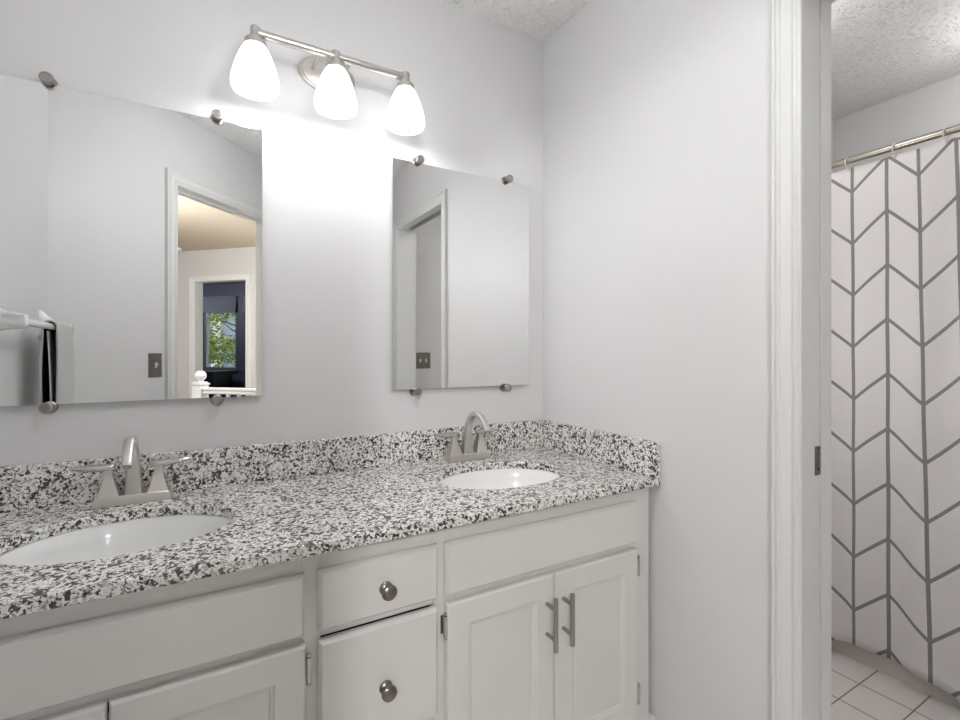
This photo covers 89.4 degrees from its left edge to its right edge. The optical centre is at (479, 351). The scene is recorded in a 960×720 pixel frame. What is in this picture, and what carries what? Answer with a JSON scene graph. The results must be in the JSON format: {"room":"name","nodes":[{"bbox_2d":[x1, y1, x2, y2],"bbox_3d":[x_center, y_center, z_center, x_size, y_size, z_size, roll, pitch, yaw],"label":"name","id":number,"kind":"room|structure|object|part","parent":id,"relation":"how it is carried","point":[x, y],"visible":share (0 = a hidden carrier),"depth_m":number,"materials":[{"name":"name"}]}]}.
{"room":"bathroom","nodes":[
{"label":"bathroom","id":0,"kind":"room"},
{"bbox_2d":[0,0,542,466],"bbox_3d":[-0.521,-0.011,1.539,1.971,2.440,0.100,0,0,-30],"label":"wall","id":1,"kind":"structure","parent":0,"point":[477,81],"depth_m":1.49,"materials":[{"name":"white paint"}]},
{"bbox_2d":[0,71,261,413],"bbox_3d":[-0.880,-0.258,1.249,0.585,0.815,0.040,0,0,-30],"label":"mirror","id":2,"kind":"object","parent":1,"relation":"attached to","point":[131,232],"visible":1,"depth_m":1.23,"materials":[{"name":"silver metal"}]},
{"bbox_2d":[0,419,544,513],"bbox_3d":[-0.478,0.320,1.494,1.698,0.105,0.020,0,0,-30],"label":"backsplash","id":3,"kind":"structure","parent":1,"relation":"attached to","point":[24,487],"depth_m":1.38,"materials":[{"name":"stone"}]},
{"bbox_2d":[230,24,424,135],"bbox_3d":[-0.431,-0.807,1.432,0.548,0.212,0.177,0,0,-30],"label":"vanity light","id":4,"kind":"object","parent":1,"relation":"attached to","point":[253,75],"visible":1,"depth_m":1.38,"materials":[{"name":"white glass"}]},
{"bbox_3d":[-0.602,-0.761,1.300,0.121,0.120,0.121,0,0,-30],"label":"lamp shade","id":5,"kind":"part","parent":4,"relation":"part of","materials":[{"name":"white glass"}]},
{"bbox_3d":[-0.482,-0.858,1.429,0.011,0.011,0.102,0,0,-30],"label":"arm","id":6,"kind":"part","parent":4,"relation":"part of","materials":[{"name":"silver metal"}]},
{"bbox_3d":[-0.472,-0.857,1.500,0.172,0.112,0.018,0,0,-30],"label":"plate","id":7,"kind":"part","parent":4,"relation":"part of","materials":[{"name":"silver metal"}]},
{"bbox_3d":[-0.418,-0.761,1.407,0.121,0.120,0.121,0,0,-30],"label":"lamp shade","id":8,"kind":"part","parent":4,"relation":"part of","materials":[{"name":"white glass"}]},
{"bbox_3d":[-0.233,-0.761,1.515,0.121,0.120,0.121,0,0,-30],"label":"lamp shade","id":9,"kind":"part","parent":4,"relation":"part of","materials":[{"name":"white glass"}]},
{"bbox_2d":[392,155,528,395],"bbox_3d":[-0.049,-0.257,1.733,0.552,0.813,0.040,0,0,-30],"label":"mirror","id":10,"kind":"object","parent":1,"relation":"attached to","point":[460,240],"visible":1,"depth_m":1.72,"materials":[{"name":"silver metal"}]},
{"bbox_2d":[543,0,770,719],"bbox_3d":[0.988,-0.011,0.785,0.121,2.440,2.720,0,0,-30],"label":"wall","id":11,"kind":"structure","parent":0,"point":[657,113],"depth_m":1.40,"materials":[{"name":"white paint"}]},
{"bbox_2d":[649,712,659,719],"bbox_3d":[0.476,1.150,1.531,0.014,0.118,0.876,0,0,-30],"label":"baseboard","id":12,"kind":"structure","parent":11,"relation":"attached to","point":[651,716],"depth_m":1.45,"materials":[{"name":"white wood"}]},
{"bbox_2d":[771,0,802,719],"bbox_3d":[0.899,0.156,0.798,0.018,2.107,0.815,0,0,-30],"label":"trim","id":13,"kind":"structure","parent":11,"relation":"attached to","point":[786,15],"depth_m":1.12,"materials":[{"name":"white wood"}]},
{"bbox_2d":[814,0,820,719],"bbox_3d":[0.625,0.171,1.418,0.027,2.053,0.662,0,0,-30],"label":"door","id":14,"kind":"structure","parent":11,"relation":"in","point":[817,449],"depth_m":1.14,"materials":[{"name":"white wood"}]},
{"bbox_3d":[0.790,0.254,1.136,0.023,0.068,0.004,0,0,-30],"label":"edge pull","id":15,"kind":"part","parent":14,"relation":"part of","materials":[{"name":"silver metal"}]},
{"bbox_3d":[0.790,0.250,1.134,0.013,0.042,0.004,0,0,-30],"label":"pull lever","id":16,"kind":"part","parent":14,"relation":"part of","materials":[{"name":"grey metal"}]},
{"bbox_2d":[803,0,833,719],"bbox_3d":[0.960,0.161,0.833,0.121,2.097,0.725,0,0,-30],"label":"trim","id":17,"kind":"structure","parent":11,"relation":"attached to","point":[808,5],"depth_m":1.12,"materials":[{"name":"white wood"}]},
{"bbox_2d":[830,0,837,719],"bbox_3d":[1.020,0.156,0.868,0.018,2.107,0.815,0,0,-30],"label":"trim","id":18,"kind":"structure","parent":11,"relation":"attached to","point":[832,2],"depth_m":1.16,"materials":[{"name":"white wood"}]},
{"bbox_2d":[438,0,959,119],"bbox_3d":[0.956,-1.261,0.720,3.700,0.060,3.000,0,0,-30],"label":"ceiling","id":19,"kind":"structure","parent":0,"point":[882,50],"depth_m":1.89,"materials":[{"name":"white paint"}]},
{"bbox_2d":[831,119,833,173],"bbox_3d":[1.158,-0.011,2.215,1.610,2.440,0.100,0,0,-30],"label":"wall","id":20,"kind":"structure","parent":0,"point":[832,120],"depth_m":2.57,"materials":[{"name":"white paint"}]},
{"bbox_2d":[831,649,959,719],"bbox_3d":[0.956,1.234,0.720,3.700,0.050,3.000,0,0,-30],"label":"floor","id":21,"kind":"structure","parent":0,"point":[859,691],"depth_m":1.69,"materials":[{"name":"white tile"}]},
{"bbox_2d":[0,488,648,719],"bbox_3d":[-0.333,0.803,1.238,1.673,0.812,0.586,0,0,-30],"label":"vanity cabinet","id":22,"kind":"object","parent":21,"relation":"on","point":[543,614],"visible":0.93,"depth_m":1.03,"materials":[{"name":"white wood"}]},
{"bbox_3d":[-0.745,0.820,0.719,0.308,0.494,0.018,0,0,-30],"label":"door","id":23,"kind":"part","parent":22,"relation":"part of","materials":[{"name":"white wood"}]},
{"bbox_3d":[-0.476,0.820,0.875,0.308,0.494,0.018,0,0,-30],"label":"door","id":24,"kind":"part","parent":22,"relation":"part of","materials":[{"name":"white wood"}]},
{"bbox_3d":[-0.225,0.749,1.057,1.524,0.680,0.005,0,0,-30],"label":"panel","id":25,"kind":"part","parent":22,"relation":"part of","materials":[{"name":"white wood"}]},
{"bbox_2d":[0,447,659,619],"bbox_3d":[-0.340,0.384,1.258,1.698,0.024,0.566,0,0,-30],"label":"countertop","id":26,"kind":"structure","parent":22,"relation":"on","point":[287,519],"depth_m":1.10,"materials":[{"name":"stone"}]},
{"bbox_2d":[0,514,231,564],"bbox_3d":[-0.743,0.471,1.015,0.453,0.150,0.330,0,0,-30],"label":"sink","id":27,"kind":"object","parent":26,"relation":"in","point":[137,535],"visible":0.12,"depth_m":1.12,"materials":[{"name":"white ceramic"}]},
{"bbox_2d":[70,436,190,508],"bbox_3d":[-0.835,0.287,1.161,0.245,0.172,0.170,0,0,-30],"label":"faucet","id":28,"kind":"object","parent":26,"relation":"on","point":[109,494],"visible":1,"depth_m":1.19,"materials":[{"name":"silver metal"}]},
{"bbox_3d":[-0.932,0.283,1.171,0.086,0.020,0.023,0,0,-30],"label":"lever","id":29,"kind":"part","parent":28,"relation":"part of","materials":[{"name":"silver metal"}]},
{"bbox_3d":[-0.907,0.319,1.185,0.044,0.064,0.041,0,0,-30],"label":"handle","id":30,"kind":"part","parent":28,"relation":"part of","materials":[{"name":"silver metal"}]},
{"bbox_3d":[-0.863,0.361,1.210,0.161,0.023,0.055,0,0,-30],"label":"plate","id":31,"kind":"part","parent":28,"relation":"part of","materials":[{"name":"silver metal"}]},
{"bbox_3d":[-0.832,0.276,1.156,0.040,0.151,0.159,0,0,-30],"label":"spout","id":32,"kind":"part","parent":28,"relation":"part of","materials":[{"name":"silver metal"}]},
{"bbox_3d":[-0.820,0.319,1.236,0.044,0.064,0.041,0,0,-30],"label":"handle","id":33,"kind":"part","parent":28,"relation":"part of","materials":[{"name":"silver metal"}]},
{"bbox_3d":[-0.794,0.283,1.251,0.086,0.020,0.023,0,0,-30],"label":"lever","id":34,"kind":"part","parent":28,"relation":"part of","materials":[{"name":"silver metal"}]},
{"bbox_2d":[434,412,497,462],"bbox_3d":[-0.016,0.287,1.637,0.245,0.172,0.170,0,0,-30],"label":"faucet","id":35,"kind":"object","parent":26,"relation":"on","point":[468,452],"visible":1,"depth_m":1.66,"materials":[{"name":"silver metal"}]},
{"bbox_3d":[-0.114,0.283,1.647,0.086,0.020,0.023,0,0,-30],"label":"lever","id":36,"kind":"part","parent":35,"relation":"part of","materials":[{"name":"silver metal"}]},
{"bbox_3d":[-0.088,0.319,1.661,0.044,0.064,0.041,0,0,-30],"label":"handle","id":37,"kind":"part","parent":35,"relation":"part of","materials":[{"name":"silver metal"}]},
{"bbox_3d":[-0.045,0.361,1.687,0.161,0.023,0.055,0,0,-30],"label":"plate","id":38,"kind":"part","parent":35,"relation":"part of","materials":[{"name":"silver metal"}]},
{"bbox_3d":[-0.013,0.276,1.632,0.040,0.151,0.159,0,0,-30],"label":"spout","id":39,"kind":"part","parent":35,"relation":"part of","materials":[{"name":"silver metal"}]},
{"bbox_3d":[-0.001,0.319,1.712,0.044,0.064,0.041,0,0,-30],"label":"handle","id":40,"kind":"part","parent":35,"relation":"part of","materials":[{"name":"silver metal"}]},
{"bbox_3d":[0.024,0.283,1.727,0.086,0.020,0.023,0,0,-30],"label":"lever","id":41,"kind":"part","parent":35,"relation":"part of","materials":[{"name":"silver metal"}]},
{"bbox_2d":[438,468,559,488],"bbox_3d":[0.063,0.471,1.483,0.453,0.150,0.330,0,0,-30],"label":"sink","id":42,"kind":"object","parent":26,"relation":"in","point":[505,478],"visible":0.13,"depth_m":1.63,"materials":[{"name":"white ceramic"}]},
{"bbox_2d":[542,420,659,477],"bbox_3d":[0.390,0.320,1.671,0.020,0.105,0.546,0,0,-30],"label":"side splash","id":43,"kind":"object","parent":26,"relation":"on","point":[634,454],"visible":1,"depth_m":1.61,"materials":[{"name":"stone"}]},
{"bbox_3d":[-0.209,0.695,1.030,0.261,0.240,0.018,0,0,-30],"label":"drawer","id":44,"kind":"part","parent":22,"relation":"part of","materials":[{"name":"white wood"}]},
{"bbox_3d":[-0.209,0.495,1.030,0.261,0.122,0.018,0,0,-30],"label":"drawer","id":45,"kind":"part","parent":22,"relation":"part of","materials":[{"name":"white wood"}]},
{"bbox_3d":[-0.191,0.708,1.012,0.033,0.033,0.033,0,0,-30],"label":"knob","id":46,"kind":"part","parent":22,"relation":"part of","materials":[{"name":"silver metal"}]},
{"bbox_3d":[-0.191,0.499,1.012,0.033,0.033,0.033,0,0,-30],"label":"knob","id":47,"kind":"part","parent":22,"relation":"part of","materials":[{"name":"silver metal"}]},
{"bbox_3d":[0.055,0.820,1.184,0.309,0.494,0.018,0,0,-30],"label":"door","id":48,"kind":"part","parent":22,"relation":"part of","materials":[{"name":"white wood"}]},
{"bbox_3d":[0.182,0.683,1.223,0.012,0.132,0.042,0,0,-30],"label":"handle","id":49,"kind":"part","parent":22,"relation":"part of","materials":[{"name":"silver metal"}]},
{"bbox_3d":[0.228,0.683,1.250,0.012,0.132,0.042,0,0,-30],"label":"handle","id":50,"kind":"part","parent":22,"relation":"part of","materials":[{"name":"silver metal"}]},
{"bbox_3d":[0.323,0.820,1.340,0.306,0.494,0.018,0,0,-30],"label":"door","id":51,"kind":"part","parent":22,"relation":"part of","materials":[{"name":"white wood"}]},
{"bbox_2d":[831,640,959,708],"bbox_3d":[1.967,1.017,1.737,0.687,0.385,1.534,0,0,-30],"label":"bathtub","id":52,"kind":"object","parent":21,"relation":"on","point":[885,665],"visible":0.02,"depth_m":1.81,"materials":[{"name":"white ceramic"}]},
{"bbox_2d":[834,74,959,172],"bbox_3d":[2.309,-0.011,1.935,0.100,2.440,1.780,0,0,-30],"label":"wall","id":53,"kind":"structure","parent":0,"point":[934,107],"depth_m":2.34,"materials":[{"name":"white paint"}]},
{"bbox_3d":[1.982,-0.011,0.797,1.610,2.440,0.100,0,0,-30],"label":"wall","id":54,"kind":"structure","parent":0,"visible":0},
{"bbox_2d":[831,124,959,168],"bbox_3d":[1.680,-0.762,1.570,0.060,0.060,1.539,0,0,-30],"label":"shower rod","id":55,"kind":"object","parent":54,"relation":"attached to","point":[953,129],"visible":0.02,"depth_m":1.79,"materials":[{"name":"silver metal"}]},
{"bbox_2d":[831,137,959,701],"bbox_3d":[1.656,0.215,1.556,0.068,1.899,1.460,0,0,-30],"label":"shower curtain","id":56,"kind":"object","parent":55,"relation":"hanging from","point":[895,221],"visible":0.63,"depth_m":1.78,"materials":[{"name":"fabric"}]},
{"bbox_2d":[891,143,899,156],"bbox_3d":[1.544,-0.749,1.803,0.047,0.055,0.010,0,0,-30],"label":"curtain ring","id":57,"kind":"object","parent":55,"relation":"hanging from","point":[894,154],"visible":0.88,"depth_m":1.80,"materials":[{"name":"white plastic"}]},
{"bbox_2d":[942,128,950,142],"bbox_3d":[1.616,-0.749,1.680,0.047,0.055,0.010,0,0,-30],"label":"curtain ring","id":58,"kind":"object","parent":55,"relation":"hanging from","point":[946,141],"visible":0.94,"depth_m":1.67,"materials":[{"name":"white plastic"}]}
]}

